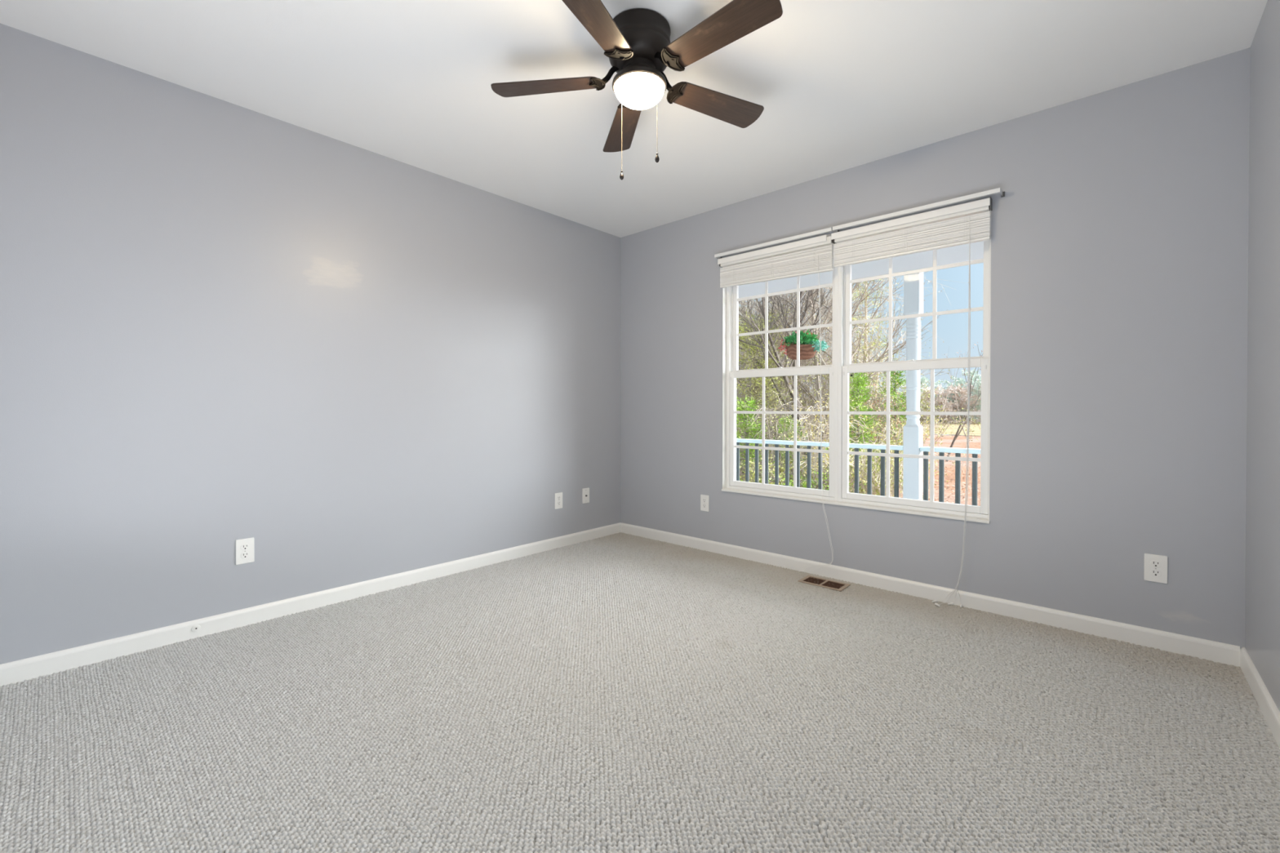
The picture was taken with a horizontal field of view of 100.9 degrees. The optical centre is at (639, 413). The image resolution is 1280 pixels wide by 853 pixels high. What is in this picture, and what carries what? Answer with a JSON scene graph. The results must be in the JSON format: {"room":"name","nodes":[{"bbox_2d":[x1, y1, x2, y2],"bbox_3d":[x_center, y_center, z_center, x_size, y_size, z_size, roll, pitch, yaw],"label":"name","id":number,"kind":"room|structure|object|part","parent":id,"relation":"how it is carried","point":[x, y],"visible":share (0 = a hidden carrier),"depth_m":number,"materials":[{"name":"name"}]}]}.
{"room":"empty bedroom","nodes":[
{"label":"empty bedroom","id":0,"kind":"room"},
{"bbox_2d":[0,23,620,664],"bbox_3d":[-1.367,-0.205,3.140,0.120,2.480,3.770,0,1,42],"label":"wall","id":1,"kind":"structure","parent":0,"point":[222,322],"depth_m":2.52,"materials":[{"name":"grey paint"}]},
{"bbox_2d":[235,537,254,564],"bbox_3d":[-1.866,0.651,2.498,0.007,0.117,0.072,0,1,42],"label":"wall outlet","id":2,"kind":"object","parent":1,"relation":"attached to","point":[245,552],"visible":1,"depth_m":2.50,"materials":[{"name":"white plastic"}]},
{"bbox_2d":[240,551,249,558],"bbox_3d":[-1.865,0.671,2.497,0.002,0.028,0.034,0,1,42],"label":"receptacle","id":3,"kind":"object","parent":2,"relation":"attached to","point":[243,554],"depth_m":2.50,"materials":[{"name":"grey plastic"}]},
{"bbox_2d":[240,543,249,550],"bbox_3d":[-1.865,0.632,2.496,0.002,0.028,0.034,0,1,42],"label":"receptacle","id":4,"kind":"object","parent":2,"relation":"attached to","point":[243,546],"depth_m":2.50,"materials":[{"name":"grey plastic"}]},
{"bbox_2d":[0,522,621,687],"bbox_3d":[-1.328,0.961,3.094,0.013,0.084,3.500,0,1,42],"label":"baseboard","id":5,"kind":"structure","parent":1,"relation":"attached to","point":[14,672],"depth_m":2.52,"materials":[{"name":"white paint"}]},
{"bbox_2d":[191,624,200,631],"bbox_3d":[-1.979,0.959,2.357,0.006,0.032,0.032,0,1,42],"label":"cable grommet","id":6,"kind":"object","parent":5,"relation":"attached to","point":[196,628],"visible":1,"depth_m":2.36,"materials":[{"name":"white paint"}]},
{"bbox_2d":[555,492,562,509],"bbox_3d":[-0.599,0.645,3.903,0.007,0.117,0.072,0,1,42],"label":"wall outlet","id":7,"kind":"object","parent":1,"relation":"attached to","point":[558,496],"visible":1,"depth_m":3.90,"materials":[{"name":"white plastic"}]},
{"bbox_2d":[582,487,589,503],"bbox_3d":[-0.416,0.639,4.101,0.016,0.117,0.072,0,1,42],"label":"cable plate","id":8,"kind":"object","parent":1,"relation":"attached to","point":[585,491],"visible":1,"depth_m":4.10,"materials":[{"name":"white plastic"}]},
{"bbox_2d":[0,0,1267,237],"bbox_3d":[-0.033,-1.510,1.928,3.712,0.150,3.770,0,1,42],"label":"ceiling","id":9,"kind":"structure","parent":0,"point":[840,85],"depth_m":2.23,"materials":[{"name":"white paint"}]},
{"bbox_2d":[490,0,782,180],"bbox_3d":[0.025,-1.171,1.957,1.068,0.528,1.102,0,1,42],"label":"ceiling fan","id":10,"kind":"object","parent":9,"relation":"hanging from","point":[637,44],"visible":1,"depth_m":1.90,"materials":[{"name":"brown wood"}]},
{"bbox_3d":[-0.362,-1.257,2.034,0.422,0.033,0.132,0,0,8],"label":"blade","id":11,"kind":"part","parent":10,"relation":"part of","materials":[{"name":"brown wood"}]},
{"bbox_3d":[-0.154,-1.254,1.655,0.132,0.033,0.422,0,1,25],"label":"blade","id":12,"kind":"part","parent":10,"relation":"part of","materials":[{"name":"brown wood"}]},
{"bbox_3d":[-0.071,-1.086,2.058,0.003,0.288,0.002,0,1,42],"label":"pull chain","id":13,"kind":"part","parent":10,"relation":"part of","materials":[{"name":"brown"}]},
{"bbox_3d":[-0.075,-1.260,2.341,0.132,0.033,0.422,0,0,-12],"label":"blade","id":14,"kind":"part","parent":10,"relation":"part of","materials":[{"name":"brown wood"}]},
{"bbox_3d":[-0.002,-1.194,1.985,0.187,0.068,0.187,0,1,42],"label":"lamp shade","id":15,"kind":"part","parent":10,"relation":"part of","materials":[{"name":"white glass"}]},
{"bbox_3d":[0.316,-1.258,2.160,0.422,0.033,0.132,0,1,-29],"label":"blade","id":16,"kind":"part","parent":10,"relation":"part of","materials":[{"name":"brown wood"}]},
{"bbox_3d":[0.260,-1.255,1.734,0.422,0.033,0.132,0,1,44],"label":"blade","id":17,"kind":"part","parent":10,"relation":"part of","materials":[{"name":"brown wood"}]},
{"bbox_2d":[0,532,1279,852],"bbox_3d":[-0.054,1.021,1.947,3.442,0.036,3.500,0,1,42],"label":"floor","id":18,"kind":"structure","parent":0,"point":[620,692],"depth_m":1.68,"materials":[{"name":"carpet"}]},
{"bbox_2d":[797,575,850,591],"bbox_3d":[1.076,0.994,3.093,0.256,0.010,0.142,0,1,42],"label":"floor vent","id":19,"kind":"object","parent":18,"relation":"in","point":[837,585],"visible":1,"depth_m":3.09,"materials":[{"name":"beige metal"}]},
{"bbox_2d":[620,47,1250,648],"bbox_3d":[1.167,-0.206,3.293,3.442,2.480,0.150,0,1,42],"label":"wall","id":20,"kind":"structure","parent":0,"point":[1120,226],"depth_m":2.45,"materials":[{"name":"grey paint"}]},
{"bbox_2d":[700,494,709,511],"bbox_3d":[0.468,0.650,3.823,0.072,0.117,0.007,0,1,42],"label":"wall outlet","id":21,"kind":"object","parent":20,"relation":"attached to","point":[704,500],"visible":1,"depth_m":3.82,"materials":[{"name":"white plastic"}]},
{"bbox_2d":[714,227,835,258],"bbox_3d":[0.849,-1.088,3.417,0.837,0.024,0.080,0,1,42],"label":"curtain rod","id":22,"kind":"object","parent":20,"relation":"attached to","point":[720,255],"visible":0.93,"depth_m":3.37,"materials":[{"name":"white metal"}]},
{"bbox_2d":[726,243,838,501],"bbox_3d":[0.942,-0.276,3.519,0.796,1.619,0.098,0,1,42],"label":"window","id":23,"kind":"structure","parent":20,"relation":"in","point":[733,372],"depth_m":3.50,"materials":[{"name":"white plastic"}]},
{"bbox_3d":[0.922,0.112,3.500,0.750,0.803,0.026,0,1,42],"label":"sash","id":24,"kind":"part","parent":23,"relation":"part of","materials":[{"name":"white plastic"}]},
{"bbox_3d":[0.948,-0.667,3.523,0.750,0.793,0.028,0,1,42],"label":"sash","id":25,"kind":"part","parent":23,"relation":"part of","materials":[{"name":"white plastic"}]},
{"bbox_2d":[721,488,990,524],"bbox_3d":[1.184,0.543,3.208,1.591,0.014,0.062,0,1,42],"label":"window sill","id":26,"kind":"structure","parent":20,"relation":"attached to","point":[749,492],"depth_m":3.07,"materials":[{"name":"white paint"}]},
{"bbox_2d":[722,209,991,520],"bbox_3d":[1.222,-0.271,3.237,1.596,1.630,0.143,0,1,42],"label":"window","id":27,"kind":"structure","parent":20,"relation":"in","point":[846,366],"depth_m":3.00,"materials":[{"name":"white plastic"}]},
{"bbox_2d":[717,232,835,572],"bbox_3d":[0.857,-0.042,3.425,0.822,2.069,0.064,0,1,42],"label":"mini blind","id":28,"kind":"object","parent":27,"relation":"attached to","point":[806,256],"visible":0.98,"depth_m":3.36,"materials":[{"name":"white metal"}]},
{"bbox_3d":[0.859,-0.872,3.426,0.790,0.030,0.026,0,1,42],"label":"rail","id":29,"kind":"part","parent":28,"relation":"part of","materials":[{"name":"white metal"}]},
{"bbox_3d":[1.041,0.015,3.259,0.033,1.949,0.330,0,1,-39],"label":"lift cord","id":30,"kind":"part","parent":28,"relation":"part of","materials":[{"name":"white fabric"}]},
{"bbox_3d":[1.083,0.015,3.220,0.031,1.949,0.216,0,1,-35],"label":"lift cord","id":31,"kind":"part","parent":28,"relation":"part of","materials":[{"name":"white fabric"}]},
{"bbox_2d":[831,196,991,607],"bbox_3d":[1.430,-0.037,2.880,0.798,2.069,0.106,0,1,42],"label":"mini blind","id":32,"kind":"object","parent":27,"relation":"attached to","point":[966,223],"visible":1,"depth_m":2.81,"materials":[{"name":"white metal"}]},
{"bbox_3d":[1.452,-0.876,2.892,0.782,0.014,0.026,0,1,42],"label":"rail","id":33,"kind":"part","parent":32,"relation":"part of","materials":[{"name":"white metal"}]},
{"bbox_3d":[1.614,-0.003,2.731,0.039,1.994,0.153,0,1,-39],"label":"lift cord","id":34,"kind":"part","parent":32,"relation":"part of","materials":[{"name":"white fabric"}]},
{"bbox_3d":[1.614,-0.003,2.714,0.130,1.994,0.079,0,1,42],"label":"lift cord","id":35,"kind":"part","parent":32,"relation":"part of","materials":[{"name":"white fabric"}]},
{"bbox_3d":[1.639,-0.003,2.705,0.030,1.994,0.089,0,1,-25],"label":"lift cord","id":36,"kind":"part","parent":32,"relation":"part of","materials":[{"name":"white fabric"}]},
{"bbox_3d":[1.657,-0.003,2.698,0.053,1.993,0.038,0,1,42],"label":"lift cord","id":37,"kind":"part","parent":32,"relation":"part of","materials":[{"name":"white fabric"}]},
{"bbox_3d":[1.513,0.116,2.967,0.751,0.803,0.026,0,1,42],"label":"sash","id":38,"kind":"part","parent":27,"relation":"part of","materials":[{"name":"white plastic"}]},
{"bbox_3d":[1.539,-0.662,2.990,0.751,0.793,0.028,0,1,42],"label":"sash","id":39,"kind":"part","parent":27,"relation":"part of","materials":[{"name":"white plastic"}]},
{"bbox_2d":[832,187,1004,232],"bbox_3d":[1.465,-1.085,2.862,0.837,0.024,0.080,0,1,42],"label":"curtain rod","id":40,"kind":"object","parent":20,"relation":"attached to","point":[995,191],"visible":0.98,"depth_m":2.80,"materials":[{"name":"white painted metal"}]},
{"bbox_2d":[620,522,1239,666],"bbox_3d":[1.113,0.960,3.241,3.416,0.084,0.013,0,1,42],"label":"baseboard","id":41,"kind":"structure","parent":20,"relation":"attached to","point":[1215,651],"depth_m":2.66,"materials":[{"name":"white paint"}]},
{"bbox_2d":[1143,553,1168,583],"bbox_3d":[2.204,0.663,2.259,0.072,0.117,0.007,0,1,42],"label":"wall outlet","id":42,"kind":"object","parent":20,"relation":"attached to","point":[1155,566],"visible":1,"depth_m":2.26,"materials":[{"name":"white plastic"}]},
{"bbox_2d":[1150,569,1161,577],"bbox_3d":[2.202,0.683,2.257,0.034,0.028,0.002,0,1,42],"label":"receptacle","id":43,"kind":"object","parent":42,"relation":"attached to","point":[1153,573],"depth_m":2.26,"materials":[{"name":"grey plastic"}]},
{"bbox_2d":[1150,560,1161,567],"bbox_3d":[2.202,0.644,2.257,0.034,0.028,0.002,0,1,42],"label":"receptacle","id":44,"kind":"object","parent":42,"relation":"attached to","point":[1153,563],"depth_m":2.26,"materials":[{"name":"grey plastic"}]},
{"bbox_2d":[1244,0,1279,711],"bbox_3d":[1.290,-0.186,0.746,0.150,2.480,3.770,0,1,42],"label":"wall","id":45,"kind":"structure","parent":0,"point":[1262,590],"depth_m":1.84,"materials":[{"name":"grey paint"}]},
{"bbox_2d":[1240,647,1279,748],"bbox_3d":[1.219,0.979,0.799,0.013,0.084,3.500,0,1,42],"label":"baseboard","id":46,"kind":"structure","parent":45,"relation":"attached to","point":[1271,713],"depth_m":1.80,"materials":[{"name":"white paint"}]},
{"label":"outside","id":47,"kind":"structure","parent":0,"visible":0},
{"bbox_2d":[737,416,980,435],"bbox_3d":[57.179,1.291,82.969,200.000,0.380,106.500,0,1,42],"label":"field","id":48,"kind":"structure","parent":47,"point":[976,429],"depth_m":51.88,"materials":[{"name":"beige plant"}]},
{"bbox_2d":[893,376,937,420],"bbox_3d":[38.554,-2.147,74.374,6.385,7.399,6.864,0,1,42],"label":"tree","id":49,"kind":"object","parent":48,"relation":"on","point":[923,380],"visible":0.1,"depth_m":73.47,"materials":[{"name":"grey plant"}]},
{"bbox_2d":[920,376,946,422],"bbox_3d":[43.867,-2.167,80.424,6.200,7.414,5.416,0,1,42],"label":"tree","id":50,"kind":"object","parent":48,"relation":"on","point":[937,382],"visible":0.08,"depth_m":80.14,"materials":[{"name":"grey plant"}]},
{"bbox_2d":[920,383,960,423],"bbox_3d":[41.334,-1.237,73.652,6.707,6.050,6.153,0,1,42],"label":"tree","id":51,"kind":"object","parent":48,"relation":"on","point":[950,405],"visible":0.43,"depth_m":72.63,"materials":[{"name":"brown plant"}]},
{"bbox_2d":[925,382,962,422],"bbox_3d":[43.810,-1.417,76.167,5.891,6.092,6.431,0,1,42],"label":"tree","id":52,"kind":"object","parent":48,"relation":"on","point":[935,385],"visible":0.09,"depth_m":75.95,"materials":[{"name":"grey plant"}]},
{"bbox_2d":[940,377,972,420],"bbox_3d":[47.061,-1.911,79.434,5.511,6.795,6.082,0,1,42],"label":"tree","id":53,"kind":"object","parent":48,"relation":"on","point":[947,382],"visible":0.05,"depth_m":78.46,"materials":[{"name":"grey plant"}]},
{"bbox_2d":[934,382,981,423],"bbox_3d":[43.660,-1.292,72.393,6.193,6.005,6.772,0,1,42],"label":"tree","id":54,"kind":"object","parent":48,"relation":"on","point":[962,400],"visible":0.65,"depth_m":71.69,"materials":[{"name":"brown plant"}]},
{"bbox_2d":[948,368,981,421],"bbox_3d":[46.498,-2.429,75.410,6.163,7.897,6.185,0,1,42],"label":"tree","id":55,"kind":"object","parent":48,"relation":"on","point":[958,380],"visible":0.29,"depth_m":74.97,"materials":[{"name":"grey plant"}]},
{"bbox_2d":[960,377,981,423],"bbox_3d":[46.543,-1.614,71.682,6.232,6.327,5.983,0,1,42],"label":"tree","id":56,"kind":"object","parent":48,"relation":"on","point":[975,388],"visible":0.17,"depth_m":71.92,"materials":[{"name":"grey plant"}]},
{"bbox_2d":[973,385,981,423],"bbox_3d":[46.467,-1.345,67.703,6.342,5.994,6.243,0,1,42],"label":"tree","id":57,"kind":"object","parent":48,"relation":"on","point":[978,420],"visible":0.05,"depth_m":69.01,"materials":[{"name":"grey plant"}]},
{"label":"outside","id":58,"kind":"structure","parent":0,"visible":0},
{"bbox_2d":[739,430,980,506],"bbox_3d":[10.902,1.829,24.152,110.000,0.223,43.850,0,1,42],"label":"ground","id":59,"kind":"structure","parent":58,"point":[961,441],"depth_m":17.31,"materials":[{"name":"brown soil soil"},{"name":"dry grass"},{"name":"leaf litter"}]},
{"bbox_2d":[736,394,774,482],"bbox_3d":[2.263,0.792,11.191,1.740,2.486,1.600,0,1,31],"label":"cedar tree","id":60,"kind":"object","parent":59,"relation":"on","point":[744,421],"visible":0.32,"depth_m":11.06,"materials":[{"name":"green plant"}]},
{"bbox_2d":[736,305,798,474],"bbox_3d":[2.965,-0.433,14.279,2.306,4.883,2.475,0,0,-9],"label":"pine tree","id":61,"kind":"object","parent":59,"relation":"on","point":[753,352],"visible":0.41,"depth_m":14.02,"materials":[{"name":"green plant"}]},
{"bbox_2d":[737,293,811,444],"bbox_3d":[3.144,-2.166,21.357,8.109,8.442,9.292,0,1,27],"label":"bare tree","id":62,"kind":"object","parent":59,"relation":"on","point":[790,294],"visible":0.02,"depth_m":20.93,"materials":[{"name":"pale grey bark"},{"name":"tan leaves"}]},
{"bbox_2d":[739,450,829,488],"bbox_3d":[2.060,1.275,9.593,2.989,1.453,2.815,0,0,20],"label":"shrub","id":63,"kind":"object","parent":59,"relation":"on","point":[752,479],"visible":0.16,"depth_m":9.45,"materials":[{"name":"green plant"}]},
{"bbox_2d":[738,289,832,469],"bbox_3d":[3.802,-1.690,17.011,5.666,7.380,4.337,0,1,33],"label":"bare tree","id":64,"kind":"object","parent":59,"relation":"on","point":[783,335],"visible":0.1,"depth_m":16.11,"materials":[{"name":"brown plant"}]},
{"bbox_2d":[758,413,813,482],"bbox_3d":[3.350,1.013,12.196,1.503,2.033,1.977,0,1,42],"label":"cedar tree","id":65,"kind":"object","parent":59,"relation":"on","point":[785,423],"visible":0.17,"depth_m":12.09,"materials":[{"name":"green plant"}]},
{"bbox_2d":[738,387,857,486],"bbox_3d":[3.038,0.812,11.192,2.942,2.676,2.724,0,0,-19],"label":"shrub","id":66,"kind":"object","parent":59,"relation":"on","point":[771,451],"visible":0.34,"depth_m":10.72,"materials":[{"name":"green plant"}]},
{"bbox_2d":[740,460,866,493],"bbox_3d":[2.928,1.395,9.235,2.248,1.217,2.078,0,0,13],"label":"shrub","id":67,"kind":"object","parent":59,"relation":"on","point":[813,483],"visible":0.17,"depth_m":9.20,"materials":[{"name":"green plant"}]},
{"bbox_2d":[736,284,872,466],"bbox_3d":[4.301,-2.088,18.976,7.464,8.390,9.224,0,1,33],"label":"shrub","id":68,"kind":"object","parent":59,"relation":"on","point":[872,284],"visible":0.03,"depth_m":18.32,"materials":[{"name":"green plant"}]},
{"bbox_2d":[738,280,872,484],"bbox_3d":[3.121,-1.860,14.446,4.473,7.770,6.205,0,1,-29],"label":"bare tree","id":69,"kind":"object","parent":59,"relation":"on","point":[780,364],"visible":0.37,"depth_m":13.46,"materials":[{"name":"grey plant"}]},
{"bbox_2d":[736,288,884,464],"bbox_3d":[4.123,-1.951,17.379,6.688,7.906,5.176,0,1,42],"label":"bare tree","id":70,"kind":"object","parent":59,"relation":"on","point":[744,397],"visible":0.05,"depth_m":17.04,"materials":[{"name":"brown plant"}]},
{"bbox_2d":[738,278,898,467],"bbox_3d":[5.005,-1.982,16.664,6.216,7.965,5.989,0,0,7],"label":"bare tree","id":71,"kind":"object","parent":59,"relation":"on","point":[863,294],"visible":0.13,"depth_m":15.87,"materials":[{"name":"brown plant"}]},
{"bbox_2d":[803,446,852,493],"bbox_3d":[3.836,1.313,11.067,1.251,1.441,1.171,0,1,42],"label":"cedar tree","id":72,"kind":"object","parent":59,"relation":"on","point":[823,446],"visible":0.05,"depth_m":11.00,"materials":[{"name":"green plant"}]},
{"bbox_2d":[765,379,890,493],"bbox_3d":[3.264,0.674,9.994,1.650,2.643,2.388,0,0,-17],"label":"shrub","id":73,"kind":"object","parent":59,"relation":"on","point":[814,455],"visible":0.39,"depth_m":9.73,"materials":[{"name":"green plant"}]},
{"bbox_2d":[736,328,953,478],"bbox_3d":[4.289,-0.185,15.697,7.361,4.273,7.778,0,1,-31],"label":"shrub","id":74,"kind":"object","parent":59,"relation":"on","point":[805,385],"visible":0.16,"depth_m":14.53,"materials":[{"name":"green plant"}]},
{"bbox_2d":[736,272,968,481],"bbox_3d":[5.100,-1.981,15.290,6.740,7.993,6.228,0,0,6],"label":"bare tree","id":75,"kind":"object","parent":59,"relation":"on","point":[878,359],"visible":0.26,"depth_m":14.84,"materials":[{"name":"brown plant"}]},
{"bbox_2d":[768,281,936,426],"bbox_3d":[7.861,-1.636,18.831,4.084,7.231,7.432,0,1,42],"label":"bare tree","id":76,"kind":"object","parent":59,"relation":"on","point":[892,282],"visible":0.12,"depth_m":19.43,"materials":[{"name":"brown plant"}]},
{"bbox_2d":[830,279,900,462],"bbox_3d":[7.575,-1.790,17.790,2.091,7.540,2.960,0,0,10],"label":"pine tree","id":77,"kind":"object","parent":59,"relation":"on","point":[858,291],"visible":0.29,"depth_m":17.51,"materials":[{"name":"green plant"}]},
{"bbox_2d":[848,372,892,494],"bbox_3d":[4.758,0.500,11.531,1.571,3.061,1.490,0,1,-32],"label":"cedar tree","id":78,"kind":"object","parent":59,"relation":"on","point":[859,382],"visible":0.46,"depth_m":11.47,"materials":[{"name":"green plant"}]},
{"bbox_2d":[766,373,980,474],"bbox_3d":[6.908,0.240,15.960,5.736,3.626,5.867,0,1,39],"label":"shrub","id":79,"kind":"object","parent":59,"relation":"on","point":[923,393],"visible":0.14,"depth_m":15.65,"materials":[{"name":"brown plant"}]},
{"bbox_2d":[800,435,946,498],"bbox_3d":[4.488,1.156,10.204,2.616,1.679,2.458,0,1,-38],"label":"shrub","id":80,"kind":"object","parent":59,"relation":"on","point":[876,480],"visible":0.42,"depth_m":10.04,"materials":[{"name":"grey plant"}]},
{"bbox_2d":[848,375,946,493],"bbox_3d":[5.387,0.526,12.259,2.072,2.900,2.405,0,0,-16],"label":"shrub","id":81,"kind":"object","parent":59,"relation":"on","point":[891,398],"visible":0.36,"depth_m":12.09,"materials":[{"name":"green plant"}]},
{"bbox_2d":[874,370,924,477],"bbox_3d":[6.632,0.316,13.731,1.405,3.391,1.328,0,0,-8],"label":"cedar tree","id":82,"kind":"object","parent":59,"relation":"on","point":[896,380],"visible":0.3,"depth_m":13.69,"materials":[{"name":"green plant"}]},
{"bbox_2d":[848,415,964,497],"bbox_3d":[5.635,0.990,11.516,2.463,1.986,2.304,0,0,-13],"label":"shrub","id":83,"kind":"object","parent":59,"relation":"on","point":[899,431],"visible":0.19,"depth_m":11.44,"materials":[{"name":"grey plant"}]},
{"bbox_2d":[898,452,980,504],"bbox_3d":[10.064,1.889,15.561,5.111,0.250,25.387,0,1,26],"label":"leaf litter","id":84,"kind":"object","parent":59,"relation":"on","point":[948,486],"visible":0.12,"depth_m":14.06,"materials":[{"name":"brown plant"}]},
{"bbox_2d":[933,372,966,430],"bbox_3d":[17.246,-0.272,29.827,1.501,4.312,1.954,0,1,-29],"label":"sapling","id":85,"kind":"object","parent":59,"relation":"on","point":[954,372],"visible":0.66,"depth_m":29.42,"materials":[{"name":"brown plant"}]},
{"bbox_2d":[946,345,981,438],"bbox_3d":[15.889,-0.779,25.279,2.259,5.402,2.345,0,1,42],"label":"sapling","id":86,"kind":"object","parent":59,"relation":"on","point":[968,345],"visible":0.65,"depth_m":25.48,"materials":[{"name":"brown plant"}]},
{"bbox_2d":[945,344,982,461],"bbox_3d":[12.723,-0.467,20.262,1.717,4.874,0.817,0,0,-10],"label":"sapling","id":87,"kind":"object","parent":59,"relation":"on","point":[964,416],"visible":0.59,"depth_m":20.26,"materials":[{"name":"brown plant"}]},
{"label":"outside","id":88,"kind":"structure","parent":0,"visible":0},
{"bbox_3d":[1.153,-1.447,4.642,11.600,0.140,1.850,0,1,42],"label":"ceiling","id":89,"kind":"structure","parent":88,"visible":0},
{"bbox_2d":[738,240,983,297],"bbox_3d":[1.574,-1.290,5.111,11.600,0.182,0.130,0,1,42],"label":"beam","id":90,"kind":"structure","parent":89,"relation":"attached to","point":[957,254],"depth_m":4.57,"materials":[{"name":"white"}]},
{"bbox_2d":[778,293,829,359],"bbox_3d":[1.534,-0.830,4.925,0.446,0.642,0.369,0,1,42],"label":"flower basket","id":91,"kind":"object","parent":90,"relation":"hanging from","point":[807,351],"visible":0.9,"depth_m":4.87,"materials":[{"name":"green plant"}]},
{"bbox_3d":[1.510,-0.569,4.953,0.292,0.118,0.292,0,1,42],"label":"pot","id":92,"kind":"part","parent":91,"relation":"part of","materials":[{"name":"brown wicker"}]},
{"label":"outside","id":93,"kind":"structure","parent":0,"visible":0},
{"bbox_3d":[0.876,1.212,4.805,11.000,0.140,1.690,0,1,42],"label":"floor","id":94,"kind":"structure","parent":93,"visible":0},
{"bbox_2d":[736,438,902,497],"bbox_3d":[1.132,0.703,5.516,3.022,0.866,0.095,0,1,42],"label":"porch railing","id":95,"kind":"object","parent":94,"relation":"on","point":[868,446],"visible":0.23,"depth_m":5.03,"materials":[{"name":"teal paint"}]},
{"bbox_3d":[1.132,0.288,5.513,3.022,0.036,0.095,0,1,42],"label":"handrail","id":96,"kind":"part","parent":95,"relation":"part of","materials":[{"name":"white paint"}]},
{"bbox_2d":[902,268,923,500],"bbox_3d":[2.303,-0.025,4.458,0.122,2.338,0.122,0,1,42],"label":"porch post","id":97,"kind":"object","parent":94,"relation":"on","point":[913,283],"visible":0.77,"depth_m":4.41,"materials":[{"name":"white paint"}]},
{"bbox_2d":[920,446,980,506],"bbox_3d":[2.999,0.717,3.834,1.752,0.866,0.095,0,1,42],"label":"porch railing","id":98,"kind":"object","parent":94,"relation":"on","point":[941,451],"visible":0.14,"depth_m":4.22,"materials":[{"name":"teal paint"}]},
{"bbox_3d":[2.999,0.301,3.830,1.752,0.036,0.095,0,1,42],"label":"handrail","id":99,"kind":"part","parent":98,"relation":"part of","materials":[{"name":"white paint"}]}
]}

